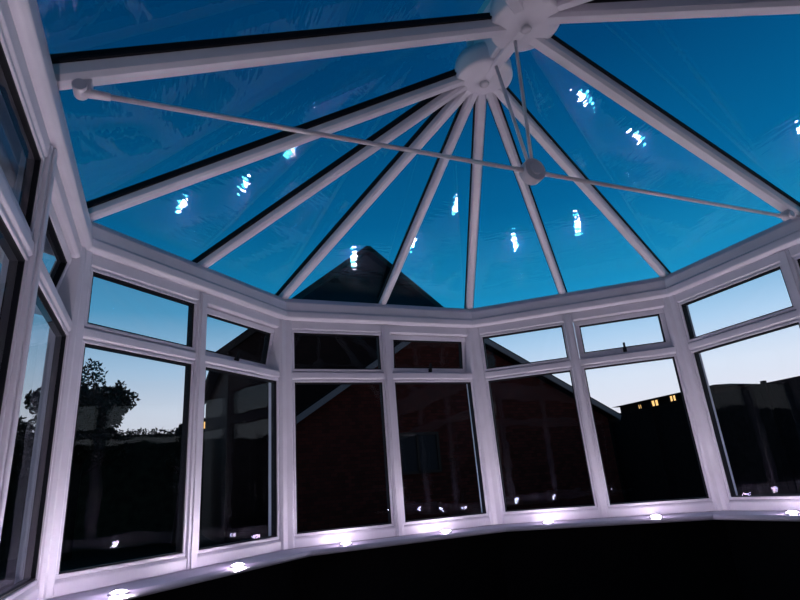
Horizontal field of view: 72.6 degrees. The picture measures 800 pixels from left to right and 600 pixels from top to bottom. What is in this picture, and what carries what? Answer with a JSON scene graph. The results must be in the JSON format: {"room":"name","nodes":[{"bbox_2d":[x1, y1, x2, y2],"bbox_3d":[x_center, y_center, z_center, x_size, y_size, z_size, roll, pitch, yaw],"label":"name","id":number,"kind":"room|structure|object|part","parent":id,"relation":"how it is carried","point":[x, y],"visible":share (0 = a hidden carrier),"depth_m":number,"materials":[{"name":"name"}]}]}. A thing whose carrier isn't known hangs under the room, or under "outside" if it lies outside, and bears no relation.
{"room":"sunroom","nodes":[
{"label":"sunroom","id":0,"kind":"room"},
{"bbox_2d":[0,124,53,255],"bbox_3d":[0.806,-0.680,2.240,4.494,0.078,5.420,4,-21,-23],"label":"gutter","id":1,"kind":"object","parent":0,"point":[8,163],"depth_m":2.07,"materials":[{"name":"black plastic"}]},
{"bbox_2d":[129,520,743,599],"bbox_3d":[0.191,1.802,3.354,4.290,0.543,1.187,4,-21,-23],"label":"wall","id":2,"kind":"structure","parent":0,"point":[686,560],"depth_m":3.72,"materials":[{"name":"paint"}]},
{"bbox_2d":[12,499,799,599],"bbox_3d":[0.942,0.823,1.690,4.374,0.100,5.360,4,-21,-23],"label":"windowsill","id":3,"kind":"structure","parent":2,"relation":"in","point":[143,587],"depth_m":3.44,"materials":[{"name":"white plastic"}]},
{"bbox_2d":[0,25,44,442],"bbox_3d":[-1.038,0.038,1.278,0.056,1.415,0.838,4,-21,-23],"label":"bead","id":4,"kind":"object","parent":3,"relation":"attached to","point":[3,214],"visible":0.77,"depth_m":1.65,"materials":[{"name":"white plastic"}]},
{"bbox_2d":[0,42,40,413],"bbox_3d":[-1.038,0.038,1.278,0.040,1.385,0.808,4,-21,-23],"label":"window frame","id":5,"kind":"structure","parent":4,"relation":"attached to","point":[8,89],"depth_m":1.67,"materials":[{"name":"plastic"}]},
{"bbox_2d":[0,145,57,539],"bbox_3d":[-1.207,0.191,1.672,0.097,1.542,0.068,4,-21,-23],"label":"window mullion","id":6,"kind":"object","parent":3,"relation":"on","point":[7,444],"depth_m":1.71,"materials":[{"name":"white plastic"}]},
{"bbox_2d":[1,278,68,599],"bbox_3d":[-1.361,0.509,1.988,0.056,1.042,0.802,4,-21,-23],"label":"bead","id":7,"kind":"object","parent":3,"relation":"attached to","point":[23,589],"visible":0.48,"depth_m":2.27,"materials":[{"name":"white plastic"}]},
{"bbox_2d":[0,285,65,599],"bbox_3d":[-1.361,0.509,1.988,0.040,1.012,0.772,4,-21,-23],"label":"gasket","id":8,"kind":"object","parent":7,"relation":"attached to","point":[31,562],"visible":0.7,"depth_m":2.27,"materials":[{"name":"rubber"}]},
{"bbox_2d":[0,183,71,314],"bbox_3d":[-1.474,-0.199,2.210,0.125,0.306,0.794,4,-21,-23],"label":"casement sash","id":9,"kind":"object","parent":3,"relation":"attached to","point":[52,214],"visible":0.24,"depth_m":2.39,"materials":[{"name":"white plastic"}]},
{"bbox_2d":[46,217,66,286],"bbox_3d":[-1.471,-0.198,2.210,0.094,0.232,0.720,4,-21,-23],"label":"casement gasket","id":10,"kind":"object","parent":9,"relation":"attached to","point":[59,267],"depth_m":2.47,"materials":[{"name":"black rubber"}]},
{"bbox_2d":[14,247,92,599],"bbox_3d":[-1.545,0.489,2.464,0.127,1.552,0.181,4,-21,-23],"label":"window frame","id":11,"kind":"structure","parent":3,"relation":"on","point":[73,290],"depth_m":2.39,"materials":[{"name":"white plastic"}]},
{"bbox_2d":[107,590,129,595],"bbox_3d":[-1.098,1.151,2.125,0.078,0.016,0.164,4,-21,-23],"label":"lights","id":12,"kind":"object","parent":3,"relation":"attached to","point":[124,592],"depth_m":2.18,"materials":[{"name":"paint"}]},
{"bbox_2d":[55,267,196,578],"bbox_3d":[-1.363,0.595,2.808,0.056,1.415,0.688,-14,-21,25],"label":"bead","id":13,"kind":"object","parent":3,"relation":"attached to","point":[192,348],"visible":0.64,"depth_m":2.80,"materials":[{"name":"white plastic"}]},
{"bbox_2d":[58,272,193,574],"bbox_3d":[-1.363,0.595,2.808,0.040,1.385,0.658,-14,-21,25],"label":"gasket","id":14,"kind":"object","parent":13,"relation":"attached to","point":[184,441],"visible":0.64,"depth_m":2.95,"materials":[{"name":"rubber"}]},
{"bbox_2d":[185,292,207,569],"bbox_3d":[-1.189,0.695,3.130,0.105,1.542,0.107,4,-21,-23],"label":"window mullion","id":15,"kind":"object","parent":3,"relation":"on","point":[191,554],"depth_m":3.07,"materials":[{"name":"white plastic"}]},
{"bbox_2d":[229,563,245,567],"bbox_3d":[-0.812,1.331,2.711,0.082,0.016,0.188,4,-21,-23],"label":"lights","id":16,"kind":"object","parent":3,"relation":"attached to","point":[237,565],"depth_m":2.78,"materials":[{"name":"paint"}]},
{"bbox_2d":[198,364,278,553],"bbox_3d":[-0.998,0.965,3.392,0.056,1.042,0.688,-14,-21,25],"label":"bead","id":17,"kind":"object","parent":3,"relation":"attached to","point":[206,365],"visible":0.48,"depth_m":3.47,"materials":[{"name":"white plastic"}]},
{"bbox_2d":[199,367,276,549],"bbox_3d":[-0.998,0.965,3.392,0.040,1.012,0.658,-14,-21,25],"label":"gasket","id":18,"kind":"object","parent":17,"relation":"attached to","point":[273,383],"visible":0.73,"depth_m":3.60,"materials":[{"name":"rubber"}]},
{"bbox_2d":[206,308,274,367],"bbox_3d":[-1.104,0.274,3.658,0.115,0.307,0.680,-14,-21,25],"label":"casement sash","id":19,"kind":"object","parent":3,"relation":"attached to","point":[219,314],"depth_m":3.69,"materials":[{"name":"white plastic"}]},
{"bbox_3d":[-1.079,0.381,3.612,0.043,0.070,0.028,-14,-21,25],"label":"handle","id":20,"kind":"part","parent":19,"relation":"part of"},
{"bbox_2d":[206,314,270,364],"bbox_3d":[-1.102,0.274,3.657,0.519,0.233,0.456,4,-21,-23],"label":"casement gasket","id":21,"kind":"object","parent":19,"relation":"attached to","point":[267,337],"depth_m":3.81,"materials":[{"name":"black rubber"}]},
{"bbox_2d":[268,319,294,549],"bbox_3d":[-0.823,0.890,3.794,0.186,1.552,0.126,4,-21,-23],"label":"post","id":22,"kind":"object","parent":3,"relation":"on","point":[280,359],"visible":0.71,"depth_m":3.74,"materials":[{"name":"white plastic"}]},
{"bbox_2d":[292,330,393,536],"bbox_3d":[-0.432,0.919,3.967,0.706,1.415,0.056,4,-21,-23],"label":"bead","id":23,"kind":"object","parent":3,"relation":"attached to","point":[293,331],"visible":0.72,"depth_m":3.98,"materials":[{"name":"white plastic"}]},
{"bbox_2d":[294,333,391,533],"bbox_3d":[-0.432,0.919,3.967,0.676,1.385,0.040,4,-21,-23],"label":"gasket","id":24,"kind":"object","parent":23,"relation":"attached to","point":[305,334],"visible":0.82,"depth_m":4.03,"materials":[{"name":"rubber"}]},
{"bbox_2d":[340,542,352,545],"bbox_3d":[-0.346,1.528,3.392,0.094,0.016,0.196,4,-21,-23],"label":"lights","id":25,"kind":"object","parent":3,"relation":"attached to","point":[345,543],"depth_m":3.49,"materials":[{"name":"paint"}]},
{"bbox_2d":[381,325,404,535],"bbox_3d":[-0.071,0.943,4.112,0.068,1.542,0.097,4,-21,-23],"label":"window mullion","id":26,"kind":"object","parent":3,"relation":"on","point":[385,333],"depth_m":4.05,"materials":[{"name":"white plastic"}]},
{"bbox_2d":[0,172,798,379],"bbox_3d":[0.878,-0.258,2.004,4.124,0.064,5.235,4,-21,-23],"label":"window frame","id":27,"kind":"structure","parent":3,"relation":"attached to","point":[7,202],"depth_m":3.60,"materials":[{"name":"white plastic"}]},
{"bbox_2d":[0,0,799,336],"bbox_3d":[0.849,-0.613,2.126,4.124,0.070,5.235,4,-21,-23],"label":"beam","id":28,"kind":"structure","parent":3,"relation":"attached to","point":[59,199],"depth_m":3.53,"materials":[{"name":"white plastic"}]},
{"bbox_2d":[0,0,799,327],"bbox_3d":[0.827,-0.718,2.195,4.254,0.177,5.300,4,-21,-23],"label":"beam","id":29,"kind":"structure","parent":28,"relation":"on","point":[102,241],"depth_m":3.60,"materials":[{"name":"white plastic"}]},
{"bbox_2d":[86,69,464,221],"bbox_3d":[-0.647,-0.852,2.945,2.012,0.863,0.833,4,-21,-23],"label":"rafter","id":30,"kind":"object","parent":29,"relation":"on","point":[130,196],"depth_m":2.90,"materials":[{"name":"white plastic"}]},
{"bbox_2d":[50,12,506,90],"bbox_3d":[-0.367,-1.089,2.327,2.022,0.884,0.171,4,-21,-23],"label":"rafter","id":31,"kind":"object","parent":29,"relation":"on","point":[109,66],"depth_m":2.19,"materials":[{"name":"white plastic"}]},
{"bbox_2d":[192,86,466,267],"bbox_3d":[-0.458,-0.739,3.305,1.426,0.860,1.305,4,-21,-23],"label":"rafter","id":32,"kind":"object","parent":29,"relation":"on","point":[426,107],"depth_m":3.28,"materials":[{"name":"white plastic"}]},
{"bbox_2d":[275,90,470,298],"bbox_3d":[-0.261,-0.632,3.665,0.860,0.860,1.794,4,-21,-23],"label":"rafter","id":33,"kind":"object","parent":29,"relation":"on","point":[441,115],"depth_m":3.58,"materials":[{"name":"white plastic"}]},
{"bbox_2d":[377,93,477,304],"bbox_3d":[0.139,-0.603,3.835,0.072,0.858,1.777,4,-21,-23],"label":"rafter","id":34,"kind":"object","parent":29,"relation":"on","point":[461,116],"depth_m":3.69,"materials":[{"name":"white plastic"}]},
{"bbox_2d":[464,94,486,309],"bbox_3d":[0.542,-0.582,3.999,0.860,0.860,1.794,4,-21,-23],"label":"rafter","id":35,"kind":"object","parent":29,"relation":"on","point":[479,107],"depth_m":3.79,"materials":[{"name":"white plastic"}]},
{"bbox_2d":[486,92,567,293],"bbox_3d":[0.945,-0.653,3.888,1.426,0.860,1.305,4,-21,-23],"label":"rafter","id":36,"kind":"object","parent":29,"relation":"on","point":[495,105],"depth_m":3.74,"materials":[{"name":"white plastic"}]},
{"bbox_2d":[494,87,670,276],"bbox_3d":[1.343,-0.730,3.771,2.012,0.863,0.833,4,-21,-23],"label":"rafter","id":37,"kind":"object","parent":29,"relation":"on","point":[536,129],"depth_m":3.66,"materials":[{"name":"white plastic"}]},
{"bbox_2d":[529,35,799,219],"bbox_3d":[1.609,-0.968,3.147,2.022,0.884,0.171,4,-21,-23],"label":"rafter","id":38,"kind":"object","parent":29,"relation":"on","point":[554,48],"depth_m":3.08,"materials":[{"name":"white plastic"}]},
{"bbox_3d":[0.773,-1.322,2.414,4.294,1.174,5.320,4,-21,-23],"label":"roof","id":39,"kind":"structure","parent":29,"relation":"on","visible":0},
{"bbox_2d":[72,40,794,220],"bbox_3d":[0.600,-0.939,2.787,3.869,0.829,0.208,4,-21,-23],"label":"bar","id":40,"kind":"object","parent":39,"relation":"attached to","point":[532,171],"visible":1,"depth_m":2.53,"materials":[{"name":"paint"}]},
{"bbox_3d":[0.964,0.787,1.642,4.124,0.067,5.235,4,-21,-23],"label":"bottom trim rail","id":41,"kind":"part","parent":3,"relation":"part of","materials":[{"name":"white plastic"}]},
{"bbox_3d":[0.944,0.855,1.679,4.374,0.033,5.360,4,-21,-23],"label":"sill","id":42,"kind":"part","parent":3,"relation":"part of","materials":[{"name":"white plastic"}]},
{"bbox_2d":[390,335,465,372],"bbox_3d":[0.227,0.452,4.482,0.698,0.307,0.091,4,-21,-23],"label":"casement sash","id":43,"kind":"object","parent":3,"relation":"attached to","point":[392,337],"visible":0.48,"depth_m":4.46,"materials":[{"name":"white plastic"}]},
{"bbox_2d":[393,340,462,368],"bbox_3d":[0.228,0.451,4.480,0.624,0.233,0.068,4,-21,-23],"label":"casement gasket","id":44,"kind":"object","parent":43,"relation":"attached to","point":[459,343],"depth_m":4.51,"materials":[{"name":"black rubber"}]},
{"bbox_2d":[393,380,488,524],"bbox_3d":[0.301,1.139,4.204,0.706,1.042,0.056,4,-21,-23],"label":"bead","id":45,"kind":"object","parent":3,"relation":"attached to","point":[394,381],"visible":0.61,"depth_m":4.18,"materials":[{"name":"white plastic"}]},
{"bbox_2d":[395,382,485,521],"bbox_3d":[0.301,1.139,4.204,0.676,1.012,0.040,4,-21,-23],"label":"gasket","id":46,"kind":"object","parent":45,"relation":"attached to","point":[467,383],"visible":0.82,"depth_m":4.27,"materials":[{"name":"rubber"}]},
{"bbox_2d":[465,327,503,524],"bbox_3d":[0.686,0.983,4.420,0.186,1.552,0.126,4,-21,-23],"label":"post","id":47,"kind":"object","parent":3,"relation":"on","point":[474,360],"visible":0.71,"depth_m":4.36,"materials":[{"name":"white plastic"}]},
{"bbox_2d":[480,323,597,513],"bbox_3d":[1.069,0.917,4.318,0.688,1.415,0.056,-10,-20,15],"label":"bead","id":48,"kind":"object","parent":3,"relation":"attached to","point":[562,324],"visible":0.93,"depth_m":4.34,"materials":[{"name":"white plastic"}]},
{"bbox_2d":[482,325,594,511],"bbox_3d":[1.069,0.917,4.318,0.658,1.385,0.040,-10,-20,15],"label":"gasket","id":49,"kind":"object","parent":48,"relation":"attached to","point":[559,326],"visible":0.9,"depth_m":4.37,"materials":[{"name":"rubber"}]},
{"bbox_2d":[563,314,609,517],"bbox_3d":[1.431,0.855,4.218,0.105,1.542,0.107,4,-21,-23],"label":"window mullion","id":50,"kind":"object","parent":3,"relation":"on","point":[602,505],"depth_m":4.15,"materials":[{"name":"white plastic"}]},
{"bbox_2d":[574,308,671,358],"bbox_3d":[1.756,0.273,4.324,0.680,0.305,0.065,-10,-20,15],"label":"casement sash","id":51,"kind":"object","parent":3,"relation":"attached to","point":[660,312],"visible":0.86,"depth_m":4.30,"materials":[{"name":"white plastic"}]},
{"bbox_2d":[579,314,665,352],"bbox_3d":[1.755,0.272,4.322,0.494,0.231,0.427,4,-21,-23],"label":"casement gasket","id":52,"kind":"object","parent":51,"relation":"attached to","point":[654,315],"depth_m":4.31,"materials":[{"name":"black rubber"}]},
{"bbox_2d":[582,354,711,506],"bbox_3d":[1.805,0.964,4.057,0.688,1.042,0.056,-10,-20,15],"label":"bead","id":53,"kind":"object","parent":3,"relation":"attached to","point":[672,355],"visible":0.92,"depth_m":4.01,"materials":[{"name":"white plastic"}]},
{"bbox_2d":[584,357,708,504],"bbox_3d":[1.805,0.964,4.057,0.658,1.012,0.040,-10,-20,15],"label":"gasket","id":54,"kind":"object","parent":53,"relation":"attached to","point":[674,363],"visible":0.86,"depth_m":4.01,"materials":[{"name":"rubber"}]},
{"bbox_2d":[649,515,662,517],"bbox_3d":[1.654,1.401,3.502,0.129,0.016,0.170,4,-21,-23],"label":"lights","id":55,"kind":"object","parent":3,"relation":"attached to","point":[654,516],"depth_m":3.60,"materials":[{"name":"paint"}]},
{"bbox_2d":[663,295,737,510],"bbox_3d":[2.172,0.717,4.007,0.127,1.552,0.181,4,-21,-23],"label":"post","id":56,"kind":"object","parent":3,"relation":"on","point":[678,337],"visible":0.73,"depth_m":3.94,"materials":[{"name":"white plastic"}]},
{"bbox_2d":[679,263,799,499],"bbox_3d":[2.362,0.562,3.602,0.056,1.415,0.802,4,-21,-23],"label":"bead","id":57,"kind":"object","parent":3,"relation":"attached to","point":[777,265],"visible":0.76,"depth_m":3.74,"materials":[{"name":"white plastic"}]},
{"bbox_2d":[681,266,799,496],"bbox_3d":[2.362,0.562,3.602,0.040,1.385,0.772,4,-21,-23],"label":"gasket","id":58,"kind":"object","parent":57,"relation":"attached to","point":[684,308],"visible":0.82,"depth_m":3.81,"materials":[{"name":"rubber"}]},
{"bbox_2d":[778,250,799,318],"bbox_3d":[2.525,0.420,3.222,0.097,1.542,0.068,4,-21,-23],"label":"window mullion","id":59,"kind":"object","parent":3,"relation":"on","point":[787,262],"depth_m":3.39,"materials":[{"name":"white plastic"}]},
{"bbox_2d":[784,511,799,514],"bbox_3d":[2.185,1.196,3.037,0.175,0.016,0.132,4,-21,-23],"label":"lights","id":60,"kind":"object","parent":3,"relation":"attached to","point":[790,512],"depth_m":3.12,"materials":[{"name":"paint"}]},
{"bbox_2d":[793,256,799,276],"bbox_3d":[2.701,0.268,2.831,0.056,1.415,0.838,4,-21,-23],"label":"bead","id":61,"kind":"object","parent":3,"relation":"attached to","point":[797,257],"visible":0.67,"depth_m":3.39,"materials":[{"name":"white plastic"}]},
{"bbox_2d":[454,0,559,98],"bbox_3d":[0.545,-1.497,2.987,0.360,0.445,0.755,4,-21,-23],"label":"boss","id":62,"kind":"object","parent":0,"point":[475,65],"depth_m":2.91,"materials":[{"name":"white plastic"}]},
{"bbox_2d":[505,0,523,13],"bbox_3d":[0.000,-1.410,1.488,2.016,0.877,1.642,4,-21,-23],"label":"rafter","id":63,"kind":"object","parent":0,"point":[516,6],"depth_m":2.60,"materials":[{"name":"white plastic"}]},
{"bbox_2d":[557,0,592,10],"bbox_3d":[2.186,-1.527,1.718,1.982,0.855,2.906,4,-21,-23],"label":"rafter","id":64,"kind":"object","parent":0,"point":[562,5],"depth_m":2.63,"materials":[{"name":"white plastic"}]},
{"bbox_2d":[547,0,799,24],"bbox_3d":[1.977,-1.289,2.309,2.016,0.877,1.642,4,-21,-23],"label":"rafter","id":65,"kind":"object","parent":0,"point":[594,11],"depth_m":2.54,"materials":[{"name":"white plastic"}]},
{"bbox_2d":[724,520,799,599],"bbox_3d":[3.059,1.054,1.878,0.220,0.543,4.232,4,-21,-23],"label":"wall","id":66,"kind":"structure","parent":0,"point":[766,554],"depth_m":3.39,"materials":[{"name":"paint"}]},
{"label":"outside","id":67,"kind":"structure","parent":0,"visible":0},
{"bbox_2d":[0,510,729,590],"bbox_3d":[-13.596,14.356,34.706,120.000,0.208,88.000,4,-21,-23],"label":"lawn","id":68,"kind":"structure","parent":67,"point":[90,558],"depth_m":13.60,"materials":[{"name":"green plant"}]},
{"bbox_2d":[9,415,33,482],"bbox_3d":[-10.597,4.021,13.135,2.665,4.733,2.812,-3,-19,-4],"label":"tree","id":69,"kind":"object","parent":68,"relation":"on","point":[22,447],"visible":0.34,"depth_m":13.70,"materials":[{"name":"green plant"}]},
{"bbox_2d":[21,358,140,560],"bbox_3d":[-8.640,4.101,14.569,2.738,5.211,2.780,-8,-19,10],"label":"tree","id":70,"kind":"object","parent":68,"relation":"on","point":[98,409],"visible":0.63,"depth_m":14.45,"materials":[{"name":"green plant"}]},
{"bbox_2d":[0,427,180,560],"bbox_3d":[-12.991,5.629,15.524,13.679,3.622,0.986,4,-21,-23],"label":"hedge","id":71,"kind":"object","parent":68,"relation":"on","point":[132,504],"visible":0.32,"depth_m":16.90,"materials":[{"name":"green plant"}]},
{"bbox_2d":[164,423,181,545],"bbox_3d":[-6.517,5.410,16.168,1.020,3.465,0.884,4,-21,-23],"label":"tree","id":72,"kind":"object","parent":68,"relation":"on","point":[173,464],"visible":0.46,"depth_m":16.07,"materials":[{"name":"green plant"}]},
{"bbox_2d":[200,418,204,529],"bbox_3d":[-8.273,8.738,28.198,5.400,5.300,5.600,4,-21,-23],"label":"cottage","id":73,"kind":"structure","parent":68,"relation":"on","point":[204,418],"depth_m":25.17,"materials":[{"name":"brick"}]},
{"bbox_2d":[201,255,428,544],"bbox_3d":[-2.364,3.870,20.040,8.500,8.230,8.800,4,-21,-23],"label":"house","id":74,"kind":"structure","parent":68,"relation":"on","point":[236,447],"depth_m":15.23,"materials":[{"name":"brown brick"}]},
{"bbox_2d":[266,338,623,531],"bbox_3d":[1.524,3.351,15.326,10.040,5.528,2.340,4,-21,-23],"label":"brick house","id":75,"kind":"structure","parent":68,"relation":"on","point":[341,480],"depth_m":14.02,"materials":[{"name":"red brick"},{"name":"roof tile"},{"name":"white upvc"}]},
{"bbox_2d":[612,383,757,412],"bbox_3d":[14.855,6.556,26.104,5.600,4.450,6.100,4,-21,-23],"label":"cottage","id":76,"kind":"structure","parent":68,"relation":"on","point":[716,388],"depth_m":25.43,"materials":[{"name":"brick"}]},
{"bbox_2d":[609,376,799,501],"bbox_3d":[9.671,2.832,11.662,0.100,2.850,21.195,4,-21,-23],"label":"fence","id":77,"kind":"object","parent":68,"relation":"on","point":[655,455],"visible":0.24,"depth_m":14.24,"materials":[{"name":"black wood"}]},
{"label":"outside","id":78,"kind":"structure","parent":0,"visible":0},
{"bbox_2d":[205,246,367,403],"bbox_3d":[-4.707,1.398,19.958,4.561,3.682,9.300,4,-21,-23],"label":"roof slope","id":79,"kind":"structure","parent":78,"point":[215,376],"depth_m":16.97,"materials":[{"name":"tile"}]},
{"bbox_2d":[205,371,213,394],"bbox_3d":[-6.606,3.039,18.497,0.140,0.140,9.200,4,-21,-23],"label":"gutter","id":80,"kind":"object","parent":79,"relation":"attached to","point":[211,373],"visible":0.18,"depth_m":17.02,"materials":[{"name":"plastic"}]},
{"bbox_2d":[218,246,370,353],"bbox_3d":[-2.898,-0.100,15.921,4.573,3.698,0.040,4,-21,-23],"label":"board","id":81,"kind":"object","parent":79,"relation":"attached to","point":[247,334],"visible":0.64,"depth_m":16.18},
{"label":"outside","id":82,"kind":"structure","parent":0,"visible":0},
{"bbox_2d":[362,246,442,306],"bbox_3d":[-0.475,1.717,21.692,4.721,3.810,9.300,4,-21,-23],"label":"roof slope","id":83,"kind":"structure","parent":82,"point":[368,253],"depth_m":17.69,"materials":[{"name":"tile"}]},
{"bbox_2d":[367,246,441,306],"bbox_3d":[1.265,0.216,17.626,4.733,3.826,0.040,4,-21,-23],"label":"board","id":84,"kind":"object","parent":83,"relation":"attached to","point":[372,251],"visible":0.57,"depth_m":17.48,"materials":[{"name":"black wood"}]}
]}

